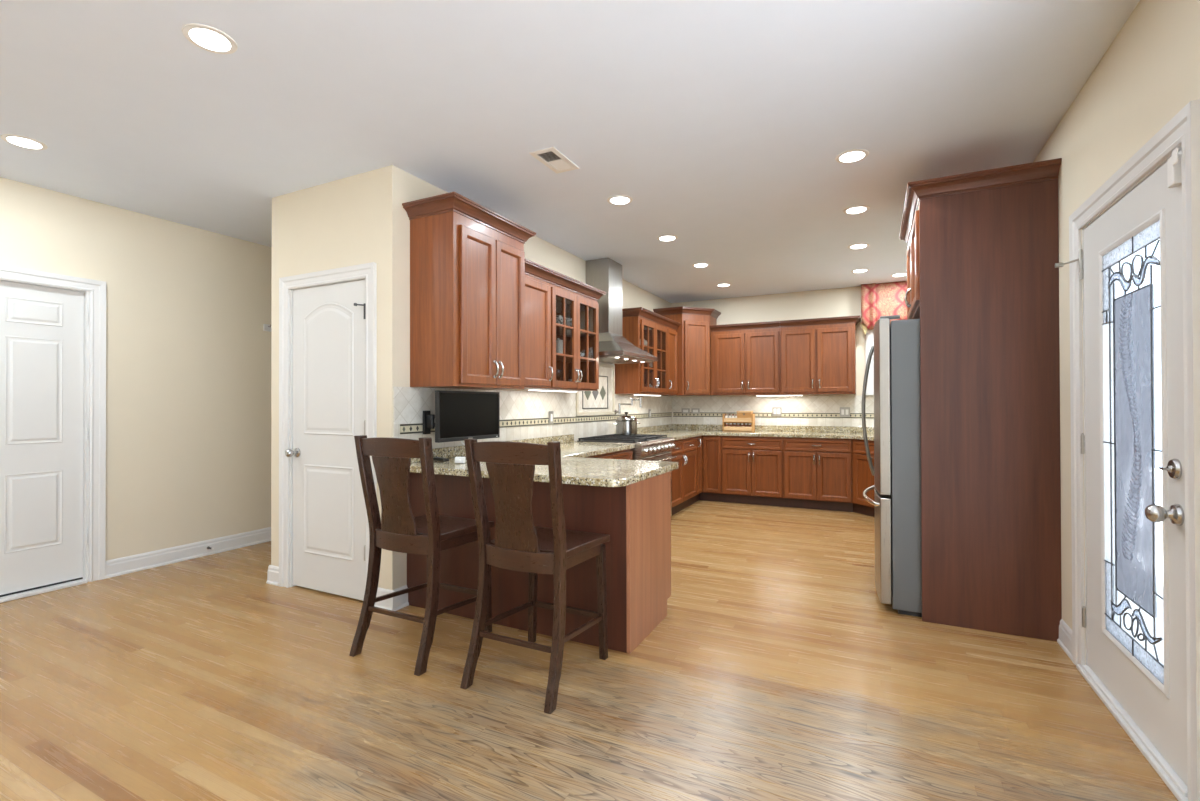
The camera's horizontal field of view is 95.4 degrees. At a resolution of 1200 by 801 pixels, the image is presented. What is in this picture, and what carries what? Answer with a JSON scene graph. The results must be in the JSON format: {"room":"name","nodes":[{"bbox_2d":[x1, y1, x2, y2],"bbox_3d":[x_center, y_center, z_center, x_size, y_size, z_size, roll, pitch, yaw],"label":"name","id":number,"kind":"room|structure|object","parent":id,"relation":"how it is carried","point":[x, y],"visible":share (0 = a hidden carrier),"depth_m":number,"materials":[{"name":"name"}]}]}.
{"room":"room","nodes":[
{"label":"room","id":0,"kind":"room"},
{"bbox_2d":[0,177,271,560],"bbox_3d":[-3.636,-0.072,4.384,0.140,2.800,10.985,0,0,27],"label":"wall","id":1,"kind":"structure","parent":0,"point":[188,349],"depth_m":4.46,"materials":[{"name":"beige paint"}]},
{"bbox_2d":[0,265,105,602],"bbox_3d":[-4.005,0.217,3.603,0.175,2.215,1.126,0,0,27],"label":"door","id":2,"kind":"structure","parent":1,"relation":"in","point":[53,382],"depth_m":3.84,"materials":[{"name":"white paint"}]},
{"bbox_2d":[105,527,270,578],"bbox_3d":[-2.891,1.271,5.676,0.022,0.128,3.595,0,0,27],"label":"baseboard","id":3,"kind":"structure","parent":1,"relation":"attached to","point":[143,561],"depth_m":4.53,"materials":[{"name":"white wood"}]},
{"bbox_2d":[263,324,270,331],"bbox_3d":[-3.086,-0.690,5.266,0.060,0.065,0.290,0,0,27],"label":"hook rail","id":4,"kind":"object","parent":1,"relation":"attached to","point":[266,327],"visible":0.38,"depth_m":5.16,"materials":[{"name":"silver"}]},
{"bbox_2d":[271,165,406,589],"bbox_3d":[-1.821,-0.081,3.754,1.216,2.800,0.120,0,0,27],"label":"wall","id":5,"kind":"structure","parent":0,"point":[361,218],"depth_m":3.56,"materials":[{"name":"beige paint"}]},
{"bbox_2d":[266,565,278,585],"bbox_3d":[-2.351,1.258,3.933,0.133,0.128,0.022,0,0,27],"label":"baseboard","id":6,"kind":"structure","parent":5,"relation":"attached to","point":[273,571],"depth_m":3.93,"materials":[{"name":"white wood"}]},
{"bbox_2d":[279,262,376,599],"bbox_3d":[-1.843,0.220,3.723,0.952,2.198,0.193,0,0,27],"label":"door","id":7,"kind":"structure","parent":5,"relation":"in","point":[328,318],"depth_m":3.72,"materials":[{"name":"white paint"}]},
{"bbox_2d":[374,587,394,610],"bbox_3d":[-1.364,1.252,3.440,0.172,0.128,0.022,0,0,27],"label":"baseboard","id":8,"kind":"structure","parent":5,"relation":"attached to","point":[389,604],"depth_m":3.43,"materials":[{"name":"white wood"}]},
{"bbox_2d":[407,172,670,394],"bbox_3d":[-0.144,-0.071,5.880,0.120,2.800,5.183,0,0,27],"label":"wall","id":9,"kind":"structure","parent":0,"point":[537,250],"depth_m":5.09,"materials":[{"name":"beige paint"}]},
{"bbox_2d":[394,585,408,610],"bbox_3d":[-1.265,1.252,3.466,0.022,0.128,0.115,0,0,27],"label":"baseboard","id":10,"kind":"structure","parent":9,"relation":"attached to","point":[401,601],"depth_m":3.47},
{"bbox_2d":[402,192,535,389],"bbox_3d":[-0.875,-0.677,3.808,0.432,1.178,0.901,0,0,27],"label":"upper cabinet","id":11,"kind":"object","parent":9,"relation":"attached to","point":[467,259],"visible":1,"depth_m":3.54,"materials":[{"name":"brown wood"}]},
{"bbox_2d":[435,390,499,442],"bbox_3d":[-0.894,0.103,3.741,0.035,0.332,0.606,0,0,29],"label":"wall monitor","id":12,"kind":"object","parent":11,"relation":"hanging from","point":[459,415],"visible":0.97,"depth_m":3.70,"materials":[{"name":"black plastic"}]},
{"bbox_2d":[393,362,671,447],"bbox_3d":[-0.106,-0.011,5.793,0.024,0.850,5.286,0,0,27],"label":"tile backsplash","id":13,"kind":"structure","parent":9,"relation":"attached to","point":[523,414],"depth_m":5.11,"materials":[{"name":"tile"}]},
{"bbox_2d":[423,411,434,433],"bbox_3d":[-1.045,0.145,3.677,0.284,0.157,0.092,0,0,-21],"label":"bracket","id":14,"kind":"object","parent":13,"relation":"attached to","point":[428,418],"visible":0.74,"depth_m":3.63,"materials":[{"name":"black plastic"}]},
{"bbox_2d":[549,411,553,424],"bbox_3d":[-0.453,0.159,5.079,0.010,0.124,0.076,0,0,27],"label":"wall outlet","id":15,"kind":"object","parent":13,"relation":"attached to","point":[551,413],"visible":1,"depth_m":5.07,"materials":[{"name":"plastic"}]},
{"bbox_2d":[614,397,641,414],"bbox_3d":[0.315,0.062,6.240,0.330,0.195,0.079,0,0,30],"label":"pot filler","id":16,"kind":"object","parent":13,"relation":"attached to","point":[640,398],"visible":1,"depth_m":6.24,"materials":[{"name":"silver metal"}]},
{"bbox_2d":[524,259,555,388],"bbox_3d":[-0.626,-0.580,4.365,0.377,0.961,0.444,0,0,27],"label":"upper cabinet","id":17,"kind":"object","parent":9,"relation":"attached to","point":[538,368],"visible":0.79,"depth_m":4.34,"materials":[{"name":"brown wood"}]},
{"bbox_2d":[549,272,605,390],"bbox_3d":[-0.315,-0.577,4.986,0.377,0.961,0.943,0,0,27],"label":"upper cabinet","id":18,"kind":"object","parent":9,"relation":"attached to","point":[571,297],"visible":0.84,"depth_m":5.00,"materials":[{"name":"brown wood"}]},
{"bbox_2d":[527,388,577,391],"bbox_3d":[-0.401,-0.089,4.786,0.060,0.016,0.750,0,0,27],"label":"light","id":19,"kind":"object","parent":18,"relation":"attached to","point":[531,389],"visible":1,"depth_m":4.70,"materials":[{"name":"white plastic"}]},
{"bbox_2d":[556,338,562,353],"bbox_3d":[-0.373,-0.478,4.869,0.120,0.157,0.119,0,0,27],"label":"canister","id":20,"kind":"object","parent":18,"relation":"on","point":[559,343],"visible":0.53,"depth_m":4.81,"materials":[{"name":"white ceramic"}]},
{"bbox_2d":[556,315,566,324],"bbox_3d":[-0.357,-0.700,4.839,0.095,0.100,0.118,0,0,-30],"label":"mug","id":21,"kind":"object","parent":18,"relation":"on","point":[559,318],"visible":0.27,"depth_m":4.80,"materials":[{"name":"white ceramic"}]},
{"bbox_2d":[565,316,571,326],"bbox_3d":[-0.285,-0.716,5.069,0.165,0.135,0.138,0,0,-24],"label":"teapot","id":22,"kind":"object","parent":18,"relation":"on","point":[569,320],"visible":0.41,"depth_m":5.01,"materials":[{"name":"white ceramic"}]},
{"bbox_2d":[556,325,593,336],"bbox_3d":[-0.367,-0.639,4.975,0.277,0.018,0.840,0,0,27],"label":"shelf","id":23,"kind":"object","parent":18,"relation":"attached to","point":[559,330],"depth_m":5.12,"materials":[{"name":"brown wood"}]},
{"bbox_2d":[556,355,593,361],"bbox_3d":[-0.366,-0.390,4.974,0.277,0.018,0.840,0,0,27],"label":"shelf","id":24,"kind":"object","parent":18,"relation":"attached to","point":[559,358],"depth_m":5.09,"materials":[{"name":"brown wood"}]},
{"bbox_2d":[586,258,656,363],"bbox_3d":[0.179,-0.946,5.764,0.566,1.052,0.924,0,0,27],"label":"range hood","id":25,"kind":"object","parent":9,"relation":"attached to","point":[604,274],"visible":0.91,"depth_m":5.66,"materials":[{"name":"silver metal"}]},
{"bbox_2d":[614,307,670,394],"bbox_3d":[0.525,-0.563,6.664,0.377,0.971,1.001,0,0,27],"label":"upper cabinet","id":26,"kind":"object","parent":9,"relation":"attached to","point":[639,324],"visible":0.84,"depth_m":6.39,"materials":[{"name":"brown wood"}]},
{"bbox_2d":[633,394,660,395],"bbox_3d":[0.584,-0.070,6.641,0.060,0.016,0.780,0,0,27],"label":"light","id":27,"kind":"object","parent":26,"relation":"attached to","point":[633,394],"visible":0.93,"depth_m":6.59,"materials":[{"name":"white plastic"}]},
{"bbox_2d":[644,347,663,352],"bbox_3d":[0.502,-0.630,6.713,0.277,0.018,0.898,0,0,27],"label":"shelf","id":28,"kind":"object","parent":26,"relation":"attached to","point":[645,348],"depth_m":6.80,"materials":[{"name":"brown wood"}]},
{"bbox_2d":[644,368,663,372],"bbox_3d":[0.503,-0.381,6.711,0.277,0.018,0.898,0,0,27],"label":"shelf","id":29,"kind":"object","parent":26,"relation":"attached to","point":[645,370],"depth_m":6.94,"materials":[{"name":"brown wood"}]},
{"bbox_2d":[666,319,680,394],"bbox_3d":[0.839,-0.560,7.293,0.377,0.971,0.402,0,0,27],"label":"upper cabinet","id":30,"kind":"object","parent":9,"relation":"attached to","point":[672,326],"visible":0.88,"depth_m":7.25,"materials":[{"name":"brown wood"}]},
{"bbox_2d":[653,306,720,395],"bbox_3d":[1.237,-0.667,7.668,0.753,1.188,0.753,0,0,27],"label":"upper cabinet","id":31,"kind":"object","parent":9,"relation":"attached to","point":[694,332],"visible":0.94,"depth_m":7.45,"materials":[{"name":"brown wood"}]},
{"bbox_2d":[0,0,1139,302],"bbox_3d":[-0.874,-1.548,3.009,6.326,0.120,11.265,0,0,27],"label":"ceiling","id":32,"kind":"structure","parent":0,"point":[725,124],"depth_m":2.76,"materials":[{"name":"white paint"}]},
{"bbox_2d":[0,134,47,149],"bbox_3d":[-3.295,-1.477,3.126,0.188,0.006,0.188,0,0,27],"label":"recessed light","id":33,"kind":"object","parent":32,"relation":"in","point":[21,141],"visible":1,"depth_m":3.12,"materials":[{"name":"white plastic"}]},
{"bbox_2d":[182,23,237,53],"bbox_3d":[-1.606,-1.488,2.251,0.188,0.006,0.188,0,0,27],"label":"recessed light","id":34,"kind":"object","parent":32,"relation":"in","point":[206,37],"visible":1,"depth_m":2.24,"materials":[{"name":"white plastic"}]},
{"bbox_2d":[529,147,578,173],"bbox_3d":[-0.278,-1.483,3.377,0.170,0.008,0.320,0,0,27],"label":"ceiling vent","id":35,"kind":"object","parent":32,"relation":"in","point":[550,157],"visible":1,"depth_m":3.36,"materials":[{"name":"white plastic"}]},
{"bbox_2d":[607,195,632,204],"bbox_3d":[0.148,-1.480,4.038,0.188,0.006,0.188,0,0,27],"label":"recessed light","id":36,"kind":"object","parent":32,"relation":"in","point":[618,199],"visible":1,"depth_m":4.03,"materials":[{"name":"white plastic"}]},
{"bbox_2d":[657,235,677,240],"bbox_3d":[0.612,-1.476,4.964,0.188,0.006,0.188,0,0,27],"label":"recessed light","id":37,"kind":"object","parent":32,"relation":"in","point":[663,237],"visible":1,"depth_m":4.96,"materials":[{"name":"white plastic"}]},
{"bbox_2d":[692,263,709,266],"bbox_3d":[1.096,-1.471,5.932,0.188,0.006,0.188,0,0,27],"label":"recessed light","id":38,"kind":"object","parent":32,"relation":"in","point":[696,264],"visible":1,"depth_m":5.93,"materials":[{"name":"white plastic"}]},
{"bbox_2d":[716,283,730,286],"bbox_3d":[1.570,-1.465,6.931,0.188,0.006,0.188,0,0,27],"label":"recessed light","id":39,"kind":"object","parent":32,"relation":"in","point":[722,284],"visible":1,"depth_m":6.93,"materials":[{"name":"white plastic"}]},
{"bbox_2d":[835,149,868,162],"bbox_3d":[1.538,-1.489,3.331,0.188,0.006,0.188,0,0,27],"label":"recessed light","id":40,"kind":"object","parent":32,"relation":"in","point":[850,156],"visible":1,"depth_m":3.32,"materials":[{"name":"white plastic"}]},
{"bbox_2d":[843,205,869,213],"bbox_3d":[1.997,-1.484,4.253,0.188,0.006,0.188,0,0,27],"label":"recessed light","id":41,"kind":"object","parent":32,"relation":"in","point":[861,208],"visible":1,"depth_m":4.23,"materials":[{"name":"white plastic"}]},
{"bbox_2d":[848,243,868,248],"bbox_3d":[2.478,-1.479,5.233,0.188,0.006,0.188,0,0,27],"label":"recessed light","id":42,"kind":"object","parent":32,"relation":"in","point":[859,245],"visible":1,"depth_m":5.23,"materials":[{"name":"white plastic"}]},
{"bbox_2d":[851,268,868,272],"bbox_3d":[2.953,-1.474,6.197,0.188,0.006,0.188,0,0,27],"label":"recessed light","id":43,"kind":"object","parent":32,"relation":"in","point":[863,269],"visible":1,"depth_m":6.17,"materials":[{"name":"white plastic"}]},
{"bbox_2d":[890,273,906,276],"bbox_3d":[3.512,-1.474,6.402,0.188,0.006,0.188,0,0,27],"label":"recessed light","id":44,"kind":"object","parent":32,"relation":"in","point":[896,274],"visible":0.93,"depth_m":6.38,"materials":[{"name":"white plastic"}]},
{"bbox_2d":[0,500,1177,800],"bbox_3d":[-0.866,1.372,2.990,6.326,0.120,11.265,0,0,27],"label":"floor","id":45,"kind":"structure","parent":0,"point":[776,668],"depth_m":2.38,"materials":[{"name":"brown wood"}]},
{"bbox_2d":[349,435,493,675],"bbox_3d":[-0.944,0.747,2.966,0.491,1.130,0.589,0,0,27],"label":"bar stool","id":46,"kind":"object","parent":45,"relation":"on","point":[397,530],"visible":0.9,"depth_m":2.77,"materials":[{"name":"brown wood"}]},
{"bbox_2d":[460,439,609,713],"bbox_3d":[-0.291,0.743,2.644,0.491,1.130,0.589,0,0,27],"label":"bar stool","id":47,"kind":"object","parent":45,"relation":"on","point":[519,545],"visible":1,"depth_m":2.46,"materials":[{"name":"brown wood"}]},
{"bbox_2d":[407,471,670,653],"bbox_3d":[-0.394,0.877,3.480,1.569,0.873,0.682,0,0,27],"label":"base cabinet","id":48,"kind":"object","parent":45,"relation":"on","point":[636,517],"visible":0.59,"depth_m":3.06,"materials":[{"name":"brown wood"}]},
{"bbox_2d":[585,449,632,459],"bbox_3d":[-0.300,0.884,4.621,0.716,0.873,1.480,0,0,27],"label":"base cabinet","id":49,"kind":"object","parent":45,"relation":"on","point":[627,454],"visible":0.02,"depth_m":4.87,"materials":[{"name":"brown wood"}]},
{"bbox_2d":[410,442,678,486],"bbox_3d":[-0.089,0.423,4.078,1.570,0.040,2.292,0,0,27],"label":"countertop","id":50,"kind":"structure","parent":49,"relation":"on","point":[577,469],"depth_m":3.29,"materials":[{"name":"beige stone"}]},
{"bbox_2d":[433,457,448,461],"bbox_3d":[-1.071,0.392,3.665,0.044,0.020,0.170,0,-1,-43],"label":"remote control","id":51,"kind":"object","parent":50,"relation":"on","point":[434,458],"visible":0.94,"depth_m":3.62,"materials":[{"name":"black plastic"}]},
{"bbox_2d":[455,457,464,462],"bbox_3d":[-0.897,0.381,3.486,0.060,0.040,0.072,0,0,2],"label":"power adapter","id":52,"kind":"object","parent":50,"relation":"on","point":[457,459],"visible":1,"depth_m":3.48,"materials":[{"name":"white plastic"}]},
{"bbox_2d":[411,434,573,462],"bbox_3d":[-0.742,0.368,4.490,0.018,0.078,2.130,0,0,27],"label":"granite upstand","id":53,"kind":"object","parent":50,"relation":"on","point":[454,451],"visible":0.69,"depth_m":3.97,"materials":[{"name":"beige stone"}]},
{"bbox_2d":[575,434,676,515],"bbox_3d":[0.300,0.850,5.699,0.766,0.952,0.940,0,0,27],"label":"gas range","id":54,"kind":"object","parent":45,"relation":"on","point":[648,447],"visible":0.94,"depth_m":5.48,"materials":[{"name":"silver metal"}]},
{"bbox_2d":[612,412,640,434],"bbox_3d":[0.294,0.251,6.036,0.260,0.251,0.254,-1,-1,44],"label":"stock pot","id":55,"kind":"object","parent":54,"relation":"on","point":[625,425],"visible":1,"depth_m":5.94,"materials":[{"name":"metal"}]},
{"bbox_2d":[670,437,696,514],"bbox_3d":[0.717,0.895,6.654,0.716,0.873,1.126,0,0,27],"label":"base cabinet","id":56,"kind":"object","parent":45,"relation":"on","point":[684,478],"visible":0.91,"depth_m":6.56,"materials":[{"name":"brown wood"}]},
{"bbox_2d":[693,435,722,502],"bbox_3d":[1.272,0.899,7.531,0.922,0.873,0.936,0,0,27],"label":"base cabinet","id":57,"kind":"object","parent":45,"relation":"on","point":[709,448],"visible":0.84,"depth_m":7.19,"materials":[{"name":"brown wood"}]},
{"bbox_2d":[722,436,783,506],"bbox_3d":[2.074,0.895,7.241,0.770,0.873,0.738,0,0,27],"label":"base cabinet","id":58,"kind":"object","parent":45,"relation":"on","point":[752,467],"visible":0.94,"depth_m":6.95,"materials":[{"name":"brown wood"}]},
{"bbox_2d":[783,437,852,511],"bbox_3d":[2.769,0.891,6.893,0.784,0.873,0.738,0,0,27],"label":"base cabinet","id":59,"kind":"object","parent":45,"relation":"on","point":[817,472],"visible":0.94,"depth_m":6.60,"materials":[{"name":"brown wood"}]},
{"bbox_2d":[853,439,874,516],"bbox_3d":[3.528,0.885,6.279,1.124,0.873,1.156,0,0,27],"label":"base cabinet","id":60,"kind":"object","parent":45,"relation":"on","point":[863,478],"visible":0.2,"depth_m":6.30,"materials":[{"name":"brown wood"}]},
{"bbox_2d":[862,315,921,616],"bbox_3d":[2.244,0.392,3.644,0.893,1.832,0.930,0,0,27],"label":"refrigerator","id":61,"kind":"object","parent":45,"relation":"on","point":[896,471],"visible":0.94,"depth_m":3.34,"materials":[{"name":"grey paint"}]},
{"bbox_2d":[899,158,1061,640],"bbox_3d":[2.401,0.010,3.579,0.713,2.592,1.175,0,0,27],"label":"tall cabinet","id":62,"kind":"object","parent":45,"relation":"on","point":[983,248],"visible":0.94,"depth_m":3.09,"materials":[{"name":"brown wood"}]},
{"bbox_3d":[3.070,0.877,4.883,0.694,0.873,1.750,0,0,27],"label":"base cabinet","id":63,"kind":"object","parent":45,"relation":"on","visible":0},
{"bbox_2d":[640,429,873,440],"bbox_3d":[2.031,0.430,6.052,3.594,0.040,2.906,0,0,27],"label":"countertop","id":64,"kind":"structure","parent":63,"relation":"on","point":[677,434],"depth_m":6.89,"materials":[{"name":"beige stone"}]},
{"bbox_2d":[637,424,672,433],"bbox_3d":[0.634,0.382,7.240,0.018,0.078,1.979,0,0,27],"label":"granite upstand","id":65,"kind":"object","parent":64,"relation":"on","point":[668,426],"visible":0.66,"depth_m":7.43,"materials":[{"name":"beige stone"}]},
{"bbox_2d":[722,414,754,431],"bbox_3d":[1.904,0.299,7.499,0.410,0.240,0.150,0,0,27],"label":"crate","id":66,"kind":"object","parent":64,"relation":"on","point":[751,420],"visible":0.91,"depth_m":7.44,"materials":[{"name":"brown wood"}]},
{"bbox_2d":[724,422,750,431],"bbox_3d":[1.907,0.354,7.505,0.373,0.130,0.137,0,0,27],"label":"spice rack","id":67,"kind":"object","parent":66,"relation":"on","point":[726,428],"depth_m":7.46,"materials":[{"name":"brown wood"}]},
{"bbox_2d":[737,411,752,417],"bbox_3d":[1.980,0.214,7.462,0.200,0.148,0.121,0,0,27],"label":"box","id":68,"kind":"object","parent":66,"relation":"on","point":[740,414],"visible":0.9,"depth_m":7.41,"materials":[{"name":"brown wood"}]},
{"bbox_2d":[673,424,873,432],"bbox_3d":[2.677,0.378,7.336,3.586,0.078,0.019,0,0,27],"label":"granite upstand","id":69,"kind":"object","parent":64,"relation":"on","point":[844,429],"visible":0.47,"depth_m":7.37,"materials":[{"name":"beige stone"}]},
{"bbox_2d":[671,286,865,396],"bbox_3d":[2.658,-0.068,7.454,3.723,2.800,0.140,0,0,27],"label":"wall","id":70,"kind":"structure","parent":0,"point":[838,302],"depth_m":7.39,"materials":[{"name":"beige paint"}]},
{"bbox_2d":[710,321,780,395],"bbox_3d":[2.010,-0.556,7.481,0.921,0.959,0.394,0,0,27],"label":"upper cabinet","id":71,"kind":"object","parent":70,"relation":"attached to","point":[745,357],"visible":0.96,"depth_m":7.33,"materials":[{"name":"brown wood"}]},
{"bbox_2d":[756,394,802,395],"bbox_3d":[2.382,-0.070,7.262,0.600,0.016,0.060,0,0,27],"label":"light","id":72,"kind":"object","parent":71,"relation":"attached to","point":[801,394],"visible":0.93,"depth_m":7.23,"materials":[{"name":"white plastic"}]},
{"bbox_2d":[672,395,873,426],"bbox_3d":[2.681,0.177,7.354,3.593,0.478,0.014,0,0,27],"label":"tile backsplash","id":73,"kind":"structure","parent":70,"relation":"attached to","point":[796,410],"depth_m":7.45,"materials":[{"name":"tile"}]},
{"bbox_2d":[682,408,689,413],"bbox_3d":[1.262,0.152,8.050,0.124,0.076,0.010,0,0,27],"label":"wall outlet","id":74,"kind":"object","parent":73,"relation":"attached to","point":[684,410],"visible":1,"depth_m":8.04,"materials":[{"name":"plastic"}]},
{"bbox_2d":[691,408,699,413],"bbox_3d":[1.396,0.151,7.983,0.124,0.076,0.010,0,0,27],"label":"wall outlet","id":75,"kind":"object","parent":73,"relation":"attached to","point":[693,410],"visible":1,"depth_m":7.98,"materials":[{"name":"plastic"}]},
{"bbox_2d":[772,407,781,415],"bbox_3d":[2.420,0.147,7.471,0.124,0.124,0.010,0,0,27],"label":"wall outlet","id":76,"kind":"object","parent":73,"relation":"attached to","point":[776,411],"visible":1,"depth_m":7.47,"materials":[{"name":"plastic"}]},
{"bbox_2d":[840,407,849,416],"bbox_3d":[3.180,0.148,7.090,0.124,0.124,0.010,0,0,27],"label":"wall outlet","id":77,"kind":"object","parent":73,"relation":"attached to","point":[844,411],"visible":1,"depth_m":7.09,"materials":[{"name":"plastic"}]},
{"bbox_2d":[841,409,847,414],"bbox_3d":[3.179,0.148,7.087,0.084,0.068,0.003,0,0,27],"label":"receptacle","id":78,"kind":"object","parent":77,"relation":"attached to","point":[843,411],"depth_m":7.09,"materials":[{"name":"white plastic"}]},
{"bbox_2d":[780,315,860,394],"bbox_3d":[2.848,-0.561,7.062,0.949,0.959,0.394,0,0,27],"label":"upper cabinet","id":79,"kind":"object","parent":70,"relation":"attached to","point":[818,355],"visible":1,"depth_m":6.93,"materials":[{"name":"brown wood"}]},
{"bbox_2d":[865,329,873,394],"bbox_3d":[3.779,-0.728,6.838,0.855,1.315,0.145,0,0,27],"label":"window","id":80,"kind":"structure","parent":70,"relation":"in","point":[869,336],"depth_m":6.96,"materials":[{"name":"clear glass"}]},
{"bbox_2d":[861,281,906,333],"bbox_3d":[3.741,-1.151,6.751,0.923,0.644,0.156,0,0,27],"label":"window valance","id":81,"kind":"object","parent":70,"relation":"attached to","point":[879,299],"visible":0.5,"depth_m":6.83,"materials":[{"name":"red fabric"}]},
{"bbox_2d":[1033,0,1199,664],"bbox_3d":[1.896,-0.104,1.615,0.140,2.800,10.985,0,0,27],"label":"wall","id":82,"kind":"structure","parent":0,"point":[1150,71],"depth_m":2.29,"materials":[{"name":"beige paint"}]},
{"bbox_2d":[1057,619,1072,661],"bbox_3d":[2.421,1.238,2.830,0.022,0.128,0.256,0,0,27],"label":"baseboard","id":83,"kind":"structure","parent":82,"relation":"attached to","point":[1064,640],"depth_m":2.84,"materials":[{"name":"white wood"}]},
{"bbox_2d":[1055,99,1199,800],"bbox_3d":[2.139,0.189,2.171,0.260,2.220,1.173,0,0,27],"label":"door","id":84,"kind":"structure","parent":82,"relation":"in","point":[1115,513],"depth_m":2.07,"materials":[{"name":"white paint"}]},
{"bbox_2d":[1167,148,1181,187],"bbox_3d":[1.882,-0.760,1.781,0.034,0.103,0.087,0,0,27],"label":"sensor","id":85,"kind":"object","parent":84,"relation":"attached to","point":[1174,163],"visible":0.91,"depth_m":1.78,"materials":[{"name":"white plastic"}]},
{"label":"outside","id":86,"kind":"structure","parent":0,"visible":0},
{"bbox_2d":[1124,468,1163,670],"bbox_3d":[8.529,1.479,0.196,12.937,0.180,24.000,0,0,27],"label":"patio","id":87,"kind":"structure","parent":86,"point":[1148,619],"depth_m":3.71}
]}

